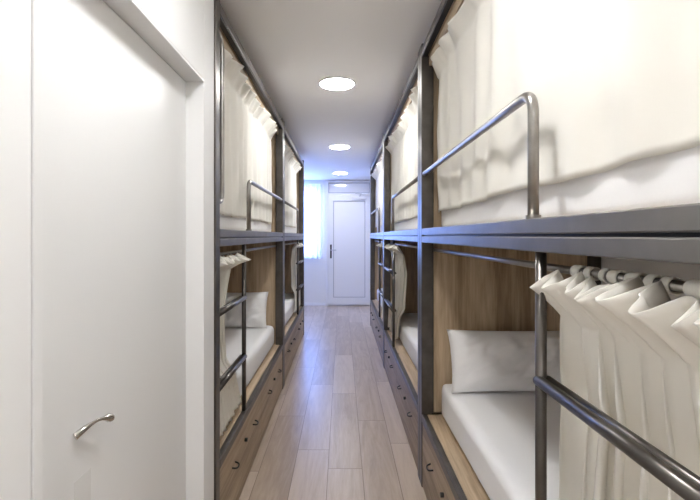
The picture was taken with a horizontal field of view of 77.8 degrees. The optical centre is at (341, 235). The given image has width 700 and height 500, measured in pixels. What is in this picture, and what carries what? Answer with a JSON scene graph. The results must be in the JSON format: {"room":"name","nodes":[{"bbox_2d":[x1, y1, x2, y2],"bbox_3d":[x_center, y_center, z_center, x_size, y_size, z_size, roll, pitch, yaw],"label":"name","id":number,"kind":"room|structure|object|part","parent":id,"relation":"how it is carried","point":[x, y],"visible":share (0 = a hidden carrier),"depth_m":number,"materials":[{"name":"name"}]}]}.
{"room":"dormitory","nodes":[
{"label":"dormitory","id":0,"kind":"room"},
{"bbox_2d":[0,0,213,499],"bbox_3d":[-0.590,0.130,-0.609,0.130,2.440,4.782,0,0,0],"label":"wall","id":1,"kind":"structure","parent":0,"point":[188,25],"depth_m":0.72,"materials":[{"name":"white paint"}]},
{"bbox_2d":[31,0,203,499],"bbox_3d":[-0.582,0.379,1.195,0.118,1.943,0.916,0,0,0],"label":"door","id":2,"kind":"structure","parent":1,"relation":"in","point":[117,110],"depth_m":1.11,"materials":[{"name":"white paint"}]},
{"bbox_3d":[-0.591,0.583,0.989,0.001,0.075,0.063,0,0,0],"label":"lock plate","id":3,"kind":"part","parent":2,"relation":"part of","materials":[{"name":"white"}]},
{"bbox_3d":[-0.573,0.437,1.006,0.022,0.028,0.117,0,0,14],"label":"handle","id":4,"kind":"part","parent":2,"relation":"part of","materials":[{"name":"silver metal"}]},
{"bbox_2d":[220,0,441,179],"bbox_3d":[-0.046,-1.140,2.715,3.127,0.100,11.670,0,0,0],"label":"ceiling","id":5,"kind":"structure","parent":0,"point":[291,46],"depth_m":2.74,"materials":[{"name":"white paint"}]},
{"bbox_2d":[318,77,355,90],"bbox_3d":[-0.035,-1.085,3.100,0.272,0.011,0.272,0,0,0],"label":"recessed light","id":6,"kind":"object","parent":5,"relation":"in","point":[329,83],"visible":1,"depth_m":3.07,"materials":[{"name":"white plastic"}]},
{"bbox_2d":[329,144,350,149],"bbox_3d":[-0.030,-1.085,5.300,0.272,0.011,0.272,0,0,0],"label":"recessed light","id":7,"kind":"object","parent":5,"relation":"in","point":[338,146],"visible":1,"depth_m":5.29,"materials":[{"name":"white plastic"}]},
{"bbox_2d":[330,145,348,148],"bbox_3d":[-0.030,-1.084,5.300,0.238,0.010,0.238,0,0,0],"label":"diffuser","id":8,"kind":"object","parent":7,"relation":"attached to","point":[331,146],"depth_m":5.28,"materials":[{"name":"white plastic"}]},
{"bbox_2d":[239,306,426,499],"bbox_3d":[-0.046,1.400,2.715,3.127,0.100,11.670,0,0,0],"label":"floor","id":9,"kind":"structure","parent":0,"point":[335,430],"depth_m":3.03,"materials":[{"name":"laminate"}]},
{"bbox_2d":[214,0,283,499],"bbox_3d":[-0.991,0.158,2.835,0.988,2.385,2.088,0,0,0],"label":"bunk bed","id":10,"kind":"object","parent":9,"relation":"on","point":[235,452],"visible":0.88,"depth_m":2.47,"materials":[{"name":"metal"}]},
{"bbox_3d":[-0.552,0.158,1.821,0.065,2.385,0.060,0,0,0],"label":"post","id":11,"kind":"part","parent":10,"relation":"part of","materials":[{"name":"metal"}]},
{"bbox_3d":[-0.536,-0.512,1.898,0.020,0.745,0.102,0,0,0],"label":"grab handle","id":12,"kind":"part","parent":10,"relation":"part of","materials":[{"name":"metal"}]},
{"bbox_2d":[220,253,250,435],"bbox_3d":[-0.555,0.507,2.143,0.173,0.844,0.567,0,0,0],"label":"curtain","id":13,"kind":"object","parent":10,"relation":"hanging from","point":[230,398],"visible":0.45,"depth_m":2.16,"materials":[{"name":"white fabric"}]},
{"bbox_3d":[-0.822,1.169,2.344,0.596,0.339,0.979,0,0,0],"label":"drawer","id":14,"kind":"part","parent":10,"relation":"part of","materials":[{"name":"brown wood"}]},
{"bbox_2d":[220,214,270,231],"bbox_3d":[-1.030,-0.105,2.835,0.843,0.194,1.947,0,0,0],"label":"mattress","id":15,"kind":"object","parent":10,"relation":"on","point":[226,222],"visible":0.09,"depth_m":2.61,"materials":[{"name":"white fabric"}]},
{"bbox_3d":[-0.590,0.088,2.835,0.018,0.018,2.028,0,0,0],"label":"curtain rod","id":16,"kind":"part","parent":10,"relation":"part of","materials":[{"name":"metal"}]},
{"bbox_2d":[220,48,276,223],"bbox_3d":[-0.563,-0.506,2.766,0.116,0.809,1.789,0,0,0],"label":"curtain","id":17,"kind":"object","parent":10,"relation":"hanging from","point":[249,132],"visible":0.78,"depth_m":2.56,"materials":[{"name":"white fabric"}]},
{"bbox_2d":[225,325,273,395],"bbox_3d":[-1.031,0.863,2.835,0.892,0.188,1.947,0,0,0],"label":"mattress","id":18,"kind":"object","parent":10,"relation":"on","point":[259,341],"visible":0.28,"depth_m":3.13,"materials":[{"name":"white fabric"}]},
{"bbox_2d":[225,292,267,327],"bbox_3d":[-0.985,0.620,3.650,0.720,0.292,0.223,0,0,0],"label":"pillow","id":19,"kind":"object","parent":18,"relation":"on","point":[256,302],"visible":0.48,"depth_m":3.59,"materials":[{"name":"white fabric"}]},
{"bbox_3d":[-0.537,-0.973,2.835,0.035,0.045,1.968,0,0,0],"label":"rail","id":20,"kind":"part","parent":10,"relation":"part of","materials":[{"name":"metal"}]},
{"bbox_3d":[-0.535,0.975,2.835,0.030,0.040,1.968,0,0,0],"label":"rail","id":21,"kind":"part","parent":10,"relation":"part of","materials":[{"name":"wood"}]},
{"bbox_3d":[-0.536,-0.178,3.153,0.025,0.304,1.340,0,0,0],"label":"guard rail","id":22,"kind":"part","parent":10,"relation":"part of","materials":[{"name":"metal"}]},
{"bbox_3d":[-0.822,1.169,3.326,0.596,0.339,0.979,0,0,0],"label":"drawer","id":23,"kind":"part","parent":10,"relation":"part of","materials":[{"name":"brown wood"}]},
{"bbox_3d":[-0.552,0.158,3.849,0.065,2.385,0.060,0,0,0],"label":"post","id":24,"kind":"part","parent":10,"relation":"part of","materials":[{"name":"metal"}]},
{"bbox_2d":[273,122,303,384],"bbox_3d":[-0.991,0.158,4.925,0.988,2.385,2.088,0,0,0],"label":"bunk bed","id":25,"kind":"object","parent":9,"relation":"on","point":[294,328],"visible":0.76,"depth_m":5.30,"materials":[{"name":"metal"}]},
{"bbox_3d":[-0.552,0.158,3.911,0.065,2.385,0.060,0,0,0],"label":"post","id":26,"kind":"part","parent":25,"relation":"part of","materials":[{"name":"metal"}]},
{"bbox_3d":[-0.822,1.169,4.434,0.596,0.339,0.979,0,0,0],"label":"drawer","id":27,"kind":"part","parent":25,"relation":"part of","materials":[{"name":"brown wood"}]},
{"bbox_2d":[285,293,294,324],"bbox_3d":[-1.031,0.863,4.925,0.892,0.188,1.948,0,0,0],"label":"mattress","id":28,"kind":"object","parent":25,"relation":"on","point":[289,297],"visible":0.09,"depth_m":5.05,"materials":[{"name":"white fabric"}]},
{"bbox_2d":[285,226,296,232],"bbox_3d":[-1.030,-0.105,4.925,0.843,0.193,1.947,0,0,0],"label":"mattress","id":29,"kind":"object","parent":25,"relation":"on","point":[287,229],"visible":0.09,"depth_m":5.14,"materials":[{"name":"white fabric"}]},
{"bbox_3d":[-0.536,-0.178,4.607,0.025,0.304,1.340,0,0,0],"label":"guard rail","id":30,"kind":"part","parent":25,"relation":"part of","materials":[{"name":"metal"}]},
{"bbox_2d":[285,145,301,227],"bbox_3d":[-0.563,-0.504,4.826,0.107,0.804,1.714,0,0,0],"label":"curtain","id":31,"kind":"object","parent":25,"relation":"hanging from","point":[292,167],"visible":0.66,"depth_m":4.97,"materials":[{"name":"white fabric"}]},
{"bbox_3d":[-0.537,-0.973,4.925,0.035,0.045,1.968,0,0,0],"label":"rail","id":32,"kind":"part","parent":25,"relation":"part of","materials":[{"name":"metal"}]},
{"bbox_3d":[-0.535,0.975,4.925,0.030,0.040,1.968,0,0,0],"label":"rail","id":33,"kind":"part","parent":25,"relation":"part of","materials":[{"name":"wood"}]},
{"bbox_2d":[291,243,304,312],"bbox_3d":[-0.549,0.503,5.507,0.178,0.842,0.714,0,0,0],"label":"curtain","id":34,"kind":"object","parent":25,"relation":"hanging from","point":[294,249],"visible":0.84,"depth_m":5.37,"materials":[{"name":"white fabric"}]},
{"bbox_3d":[-0.822,1.169,5.417,0.596,0.339,0.979,0,0,0],"label":"drawer","id":35,"kind":"part","parent":25,"relation":"part of","materials":[{"name":"brown wood"}]},
{"bbox_3d":[-0.552,0.158,5.939,0.065,2.385,0.060,0,0,0],"label":"post","id":36,"kind":"part","parent":25,"relation":"part of","materials":[{"name":"metal"}]},
{"bbox_2d":[370,140,382,361],"bbox_3d":[0.898,0.158,5.525,0.988,2.385,2.088,0,0,0],"label":"bunk bed","id":37,"kind":"object","parent":9,"relation":"on","point":[376,253],"visible":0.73,"depth_m":6.51,"materials":[{"name":"metal"}]},
{"bbox_3d":[0.460,0.158,6.539,0.065,2.385,0.060,0,0,0],"label":"post","id":38,"kind":"part","parent":37,"relation":"part of","materials":[{"name":"metal"}]},
{"bbox_3d":[0.729,1.169,6.016,0.596,0.339,0.979,0,0,0],"label":"drawer","id":39,"kind":"part","parent":37,"relation":"part of","materials":[{"name":"brown wood"}]},
{"bbox_3d":[0.443,-0.192,5.843,0.025,0.312,1.340,0,0,0],"label":"guard rail","id":40,"kind":"part","parent":37,"relation":"part of","materials":[{"name":"metal"}]},
{"bbox_3d":[0.445,-0.990,5.525,0.035,0.040,1.968,0,0,0],"label":"rail","id":41,"kind":"part","parent":37,"relation":"part of","materials":[{"name":"metal"}]},
{"bbox_3d":[0.442,0.975,5.525,0.030,0.040,1.968,0,0,0],"label":"rail","id":42,"kind":"part","parent":37,"relation":"part of","materials":[{"name":"wood"}]},
{"bbox_2d":[371,154,382,226],"bbox_3d":[0.475,-0.520,5.490,0.108,0.794,1.821,0,0,0],"label":"curtain","id":43,"kind":"object","parent":37,"relation":"hanging from","point":[377,175],"visible":0.53,"depth_m":5.61,"materials":[{"name":"white fabric"}]},
{"bbox_2d":[376,242,382,316],"bbox_3d":[0.465,0.499,4.800,0.166,0.856,0.502,0,0,0],"label":"curtain","id":44,"kind":"object","parent":37,"relation":"hanging from","point":[381,243],"visible":0.06,"depth_m":4.88,"materials":[{"name":"white fabric"}]},
{"bbox_3d":[0.729,1.169,5.034,0.596,0.339,0.979,0,0,0],"label":"drawer","id":45,"kind":"part","parent":37,"relation":"part of","materials":[{"name":"brown wood"}]},
{"bbox_2d":[377,288,382,305],"bbox_3d":[0.950,0.863,5.525,0.866,0.188,1.947,0,0,0],"label":"mattress","id":46,"kind":"object","parent":37,"relation":"on","point":[381,288],"visible":0.07,"depth_m":6.18,"materials":[{"name":"white fabric"}]},
{"bbox_2d":[383,49,441,479],"bbox_3d":[0.898,0.158,3.435,0.988,2.385,2.088,0,0,0],"label":"bunk bed","id":47,"kind":"object","parent":9,"relation":"on","point":[403,376],"visible":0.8,"depth_m":3.60,"materials":[{"name":"metal"}]},
{"bbox_3d":[0.460,0.158,4.449,0.065,2.385,0.060,0,0,0],"label":"post","id":48,"kind":"part","parent":47,"relation":"part of","materials":[{"name":"metal"}]},
{"bbox_3d":[0.729,1.169,3.926,0.596,0.339,0.979,0,0,0],"label":"drawer","id":49,"kind":"part","parent":47,"relation":"part of","materials":[{"name":"brown wood"}]},
{"bbox_2d":[384,243,406,338],"bbox_3d":[0.461,0.499,3.996,0.161,0.859,0.959,0,0,0],"label":"curtain","id":50,"kind":"object","parent":47,"relation":"hanging from","point":[400,265],"visible":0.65,"depth_m":3.76,"materials":[{"name":"white fabric"}]},
{"bbox_3d":[0.445,-0.990,3.435,0.035,0.040,1.968,0,0,0],"label":"rail","id":51,"kind":"part","parent":47,"relation":"part of","materials":[{"name":"metal"}]},
{"bbox_3d":[0.442,0.975,3.435,0.030,0.040,1.968,0,0,0],"label":"rail","id":52,"kind":"part","parent":47,"relation":"part of","materials":[{"name":"wood"}]},
{"bbox_2d":[385,81,417,222],"bbox_3d":[0.467,-0.519,3.460,0.113,0.793,1.882,0,0,0],"label":"curtain","id":53,"kind":"object","parent":47,"relation":"hanging from","point":[402,146],"visible":0.75,"depth_m":3.39,"materials":[{"name":"white fabric"}]},
{"bbox_3d":[0.497,0.074,3.435,0.018,0.018,2.028,0,0,0],"label":"curtain rod","id":54,"kind":"part","parent":47,"relation":"part of","materials":[{"name":"metal"}]},
{"bbox_3d":[0.443,-0.192,3.117,0.025,0.312,1.340,0,0,0],"label":"guard rail","id":55,"kind":"part","parent":47,"relation":"part of","materials":[{"name":"metal"}]},
{"bbox_2d":[394,217,417,230],"bbox_3d":[0.937,-0.115,3.435,0.843,0.194,1.947,0,0,0],"label":"mattress","id":56,"kind":"object","parent":47,"relation":"on","point":[410,224],"visible":0.07,"depth_m":3.43,"materials":[{"name":"white fabric"}]},
{"bbox_2d":[399,313,417,370],"bbox_3d":[0.951,0.863,3.435,0.867,0.188,1.948,0,0,0],"label":"mattress","id":57,"kind":"object","parent":47,"relation":"on","point":[408,328],"visible":0.11,"depth_m":3.57,"materials":[{"name":"white fabric"}]},
{"bbox_3d":[0.460,0.158,2.421,0.065,2.385,0.060,0,0,0],"label":"post","id":58,"kind":"part","parent":47,"relation":"part of","materials":[{"name":"metal"}]},
{"bbox_3d":[0.729,1.169,2.943,0.596,0.339,0.979,0,0,0],"label":"drawer","id":59,"kind":"part","parent":47,"relation":"part of","materials":[{"name":"brown wood"}]},
{"bbox_2d":[420,0,699,499],"bbox_3d":[0.898,0.158,1.345,0.988,2.385,2.088,0,0,0],"label":"bunk bed","id":60,"kind":"object","parent":9,"relation":"on","point":[478,276],"visible":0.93,"depth_m":1.73,"materials":[{"name":"metal"}]},
{"bbox_3d":[0.460,0.158,2.359,0.065,2.385,0.060,0,0,0],"label":"post","id":61,"kind":"part","parent":60,"relation":"part of","materials":[{"name":"metal"}]},
{"bbox_3d":[0.445,-0.990,1.345,0.035,0.040,1.968,0,0,0],"label":"rail","id":62,"kind":"part","parent":60,"relation":"part of","materials":[{"name":"metal"}]},
{"bbox_3d":[0.729,1.169,1.837,0.596,0.339,0.979,0,0,0],"label":"drawer","id":63,"kind":"part","parent":60,"relation":"part of","materials":[{"name":"brown wood"}]},
{"bbox_3d":[0.442,0.975,1.345,0.030,0.040,1.968,0,0,0],"label":"rail","id":64,"kind":"part","parent":60,"relation":"part of","materials":[{"name":"wood"}]},
{"bbox_3d":[0.443,-0.192,1.663,0.025,0.312,1.340,0,0,0],"label":"guard rail","id":65,"kind":"part","parent":60,"relation":"part of","materials":[{"name":"metal"}]},
{"bbox_2d":[442,384,559,499],"bbox_3d":[0.951,0.863,1.345,0.865,0.188,1.947,0,0,0],"label":"mattress","id":66,"kind":"object","parent":60,"relation":"on","point":[495,430],"visible":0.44,"depth_m":1.70,"materials":[{"name":"white fabric"}]},
{"bbox_2d":[447,329,560,392],"bbox_3d":[0.892,0.620,2.159,0.720,0.292,0.218,0,0,0],"label":"pillow","id":67,"kind":"object","parent":66,"relation":"on","point":[482,361],"visible":0.64,"depth_m":2.09,"materials":[{"name":"white fabric"}]},
{"bbox_3d":[0.497,0.074,1.345,0.018,0.018,2.028,0,0,0],"label":"curtain rod","id":68,"kind":"part","parent":60,"relation":"part of","materials":[{"name":"metal"}]},
{"bbox_2d":[430,0,699,211],"bbox_3d":[0.470,-0.520,1.336,0.096,0.795,1.873,0,0,0],"label":"curtain","id":69,"kind":"object","parent":60,"relation":"hanging from","point":[614,83],"visible":0.98,"depth_m":0.97,"materials":[{"name":"white fabric"}]},
{"bbox_2d":[441,145,699,226],"bbox_3d":[0.937,-0.115,1.345,0.844,0.194,1.948,0,0,0],"label":"mattress","id":70,"kind":"object","parent":60,"relation":"on","point":[673,178],"visible":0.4,"depth_m":0.83,"materials":[{"name":"white fabric"}]},
{"bbox_3d":[1.359,0.158,2.359,0.065,2.385,0.060,0,0,0],"label":"post","id":71,"kind":"part","parent":60,"relation":"part of","materials":[{"name":"metal"}]},
{"bbox_2d":[530,265,699,499],"bbox_3d":[0.480,0.492,0.709,0.184,0.861,0.657,0,0,0],"label":"curtain","id":72,"kind":"object","parent":60,"relation":"hanging from","point":[631,351],"visible":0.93,"depth_m":0.77,"materials":[{"name":"white fabric"}]},
{"bbox_2d":[304,180,377,302],"bbox_3d":[-0.046,0.130,8.490,2.887,2.440,0.120,0,0,0],"label":"wall","id":73,"kind":"structure","parent":0,"point":[314,269],"depth_m":8.43,"materials":[{"name":"white paint"}]},
{"bbox_2d":[304,183,322,258],"bbox_3d":[-0.897,-0.288,8.379,1.065,1.446,0.103,0,0,0],"label":"sheer curtain","id":74,"kind":"object","parent":73,"relation":"hanging from","point":[313,192],"visible":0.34,"depth_m":8.35,"materials":[{"name":"white fabric"}]},
{"bbox_2d":[304,303,325,305],"bbox_3d":[-0.895,1.323,8.424,1.190,0.055,0.012,0,0,0],"label":"baseboard","id":75,"kind":"structure","parent":73,"relation":"attached to","point":[305,304],"depth_m":8.42,"materials":[{"name":"white plastic"}]},
{"bbox_2d":[326,181,369,305],"bbox_3d":[0.140,0.140,8.319,0.910,2.420,0.223,0,0,0],"label":"door","id":76,"kind":"structure","parent":73,"relation":"in","point":[347,202],"depth_m":8.40,"materials":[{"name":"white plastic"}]},
{"bbox_3d":[0.140,-0.932,8.420,0.750,0.175,0.016,0,0,0],"label":"transom pane","id":77,"kind":"part","parent":76,"relation":"part of","materials":[{"name":"clear glass"}]},
{"bbox_3d":[0.140,0.255,8.412,0.620,1.870,0.024,0,0,0],"label":"panel","id":78,"kind":"part","parent":76,"relation":"part of","materials":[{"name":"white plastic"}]},
{"bbox_2d":[601,257,699,300],"bbox_3d":[1.457,0.130,2.715,0.120,2.440,11.670,0,0,0],"label":"wall","id":79,"kind":"structure","parent":0,"point":[686,272],"depth_m":1.93,"materials":[{"name":"white paint"}]}
]}

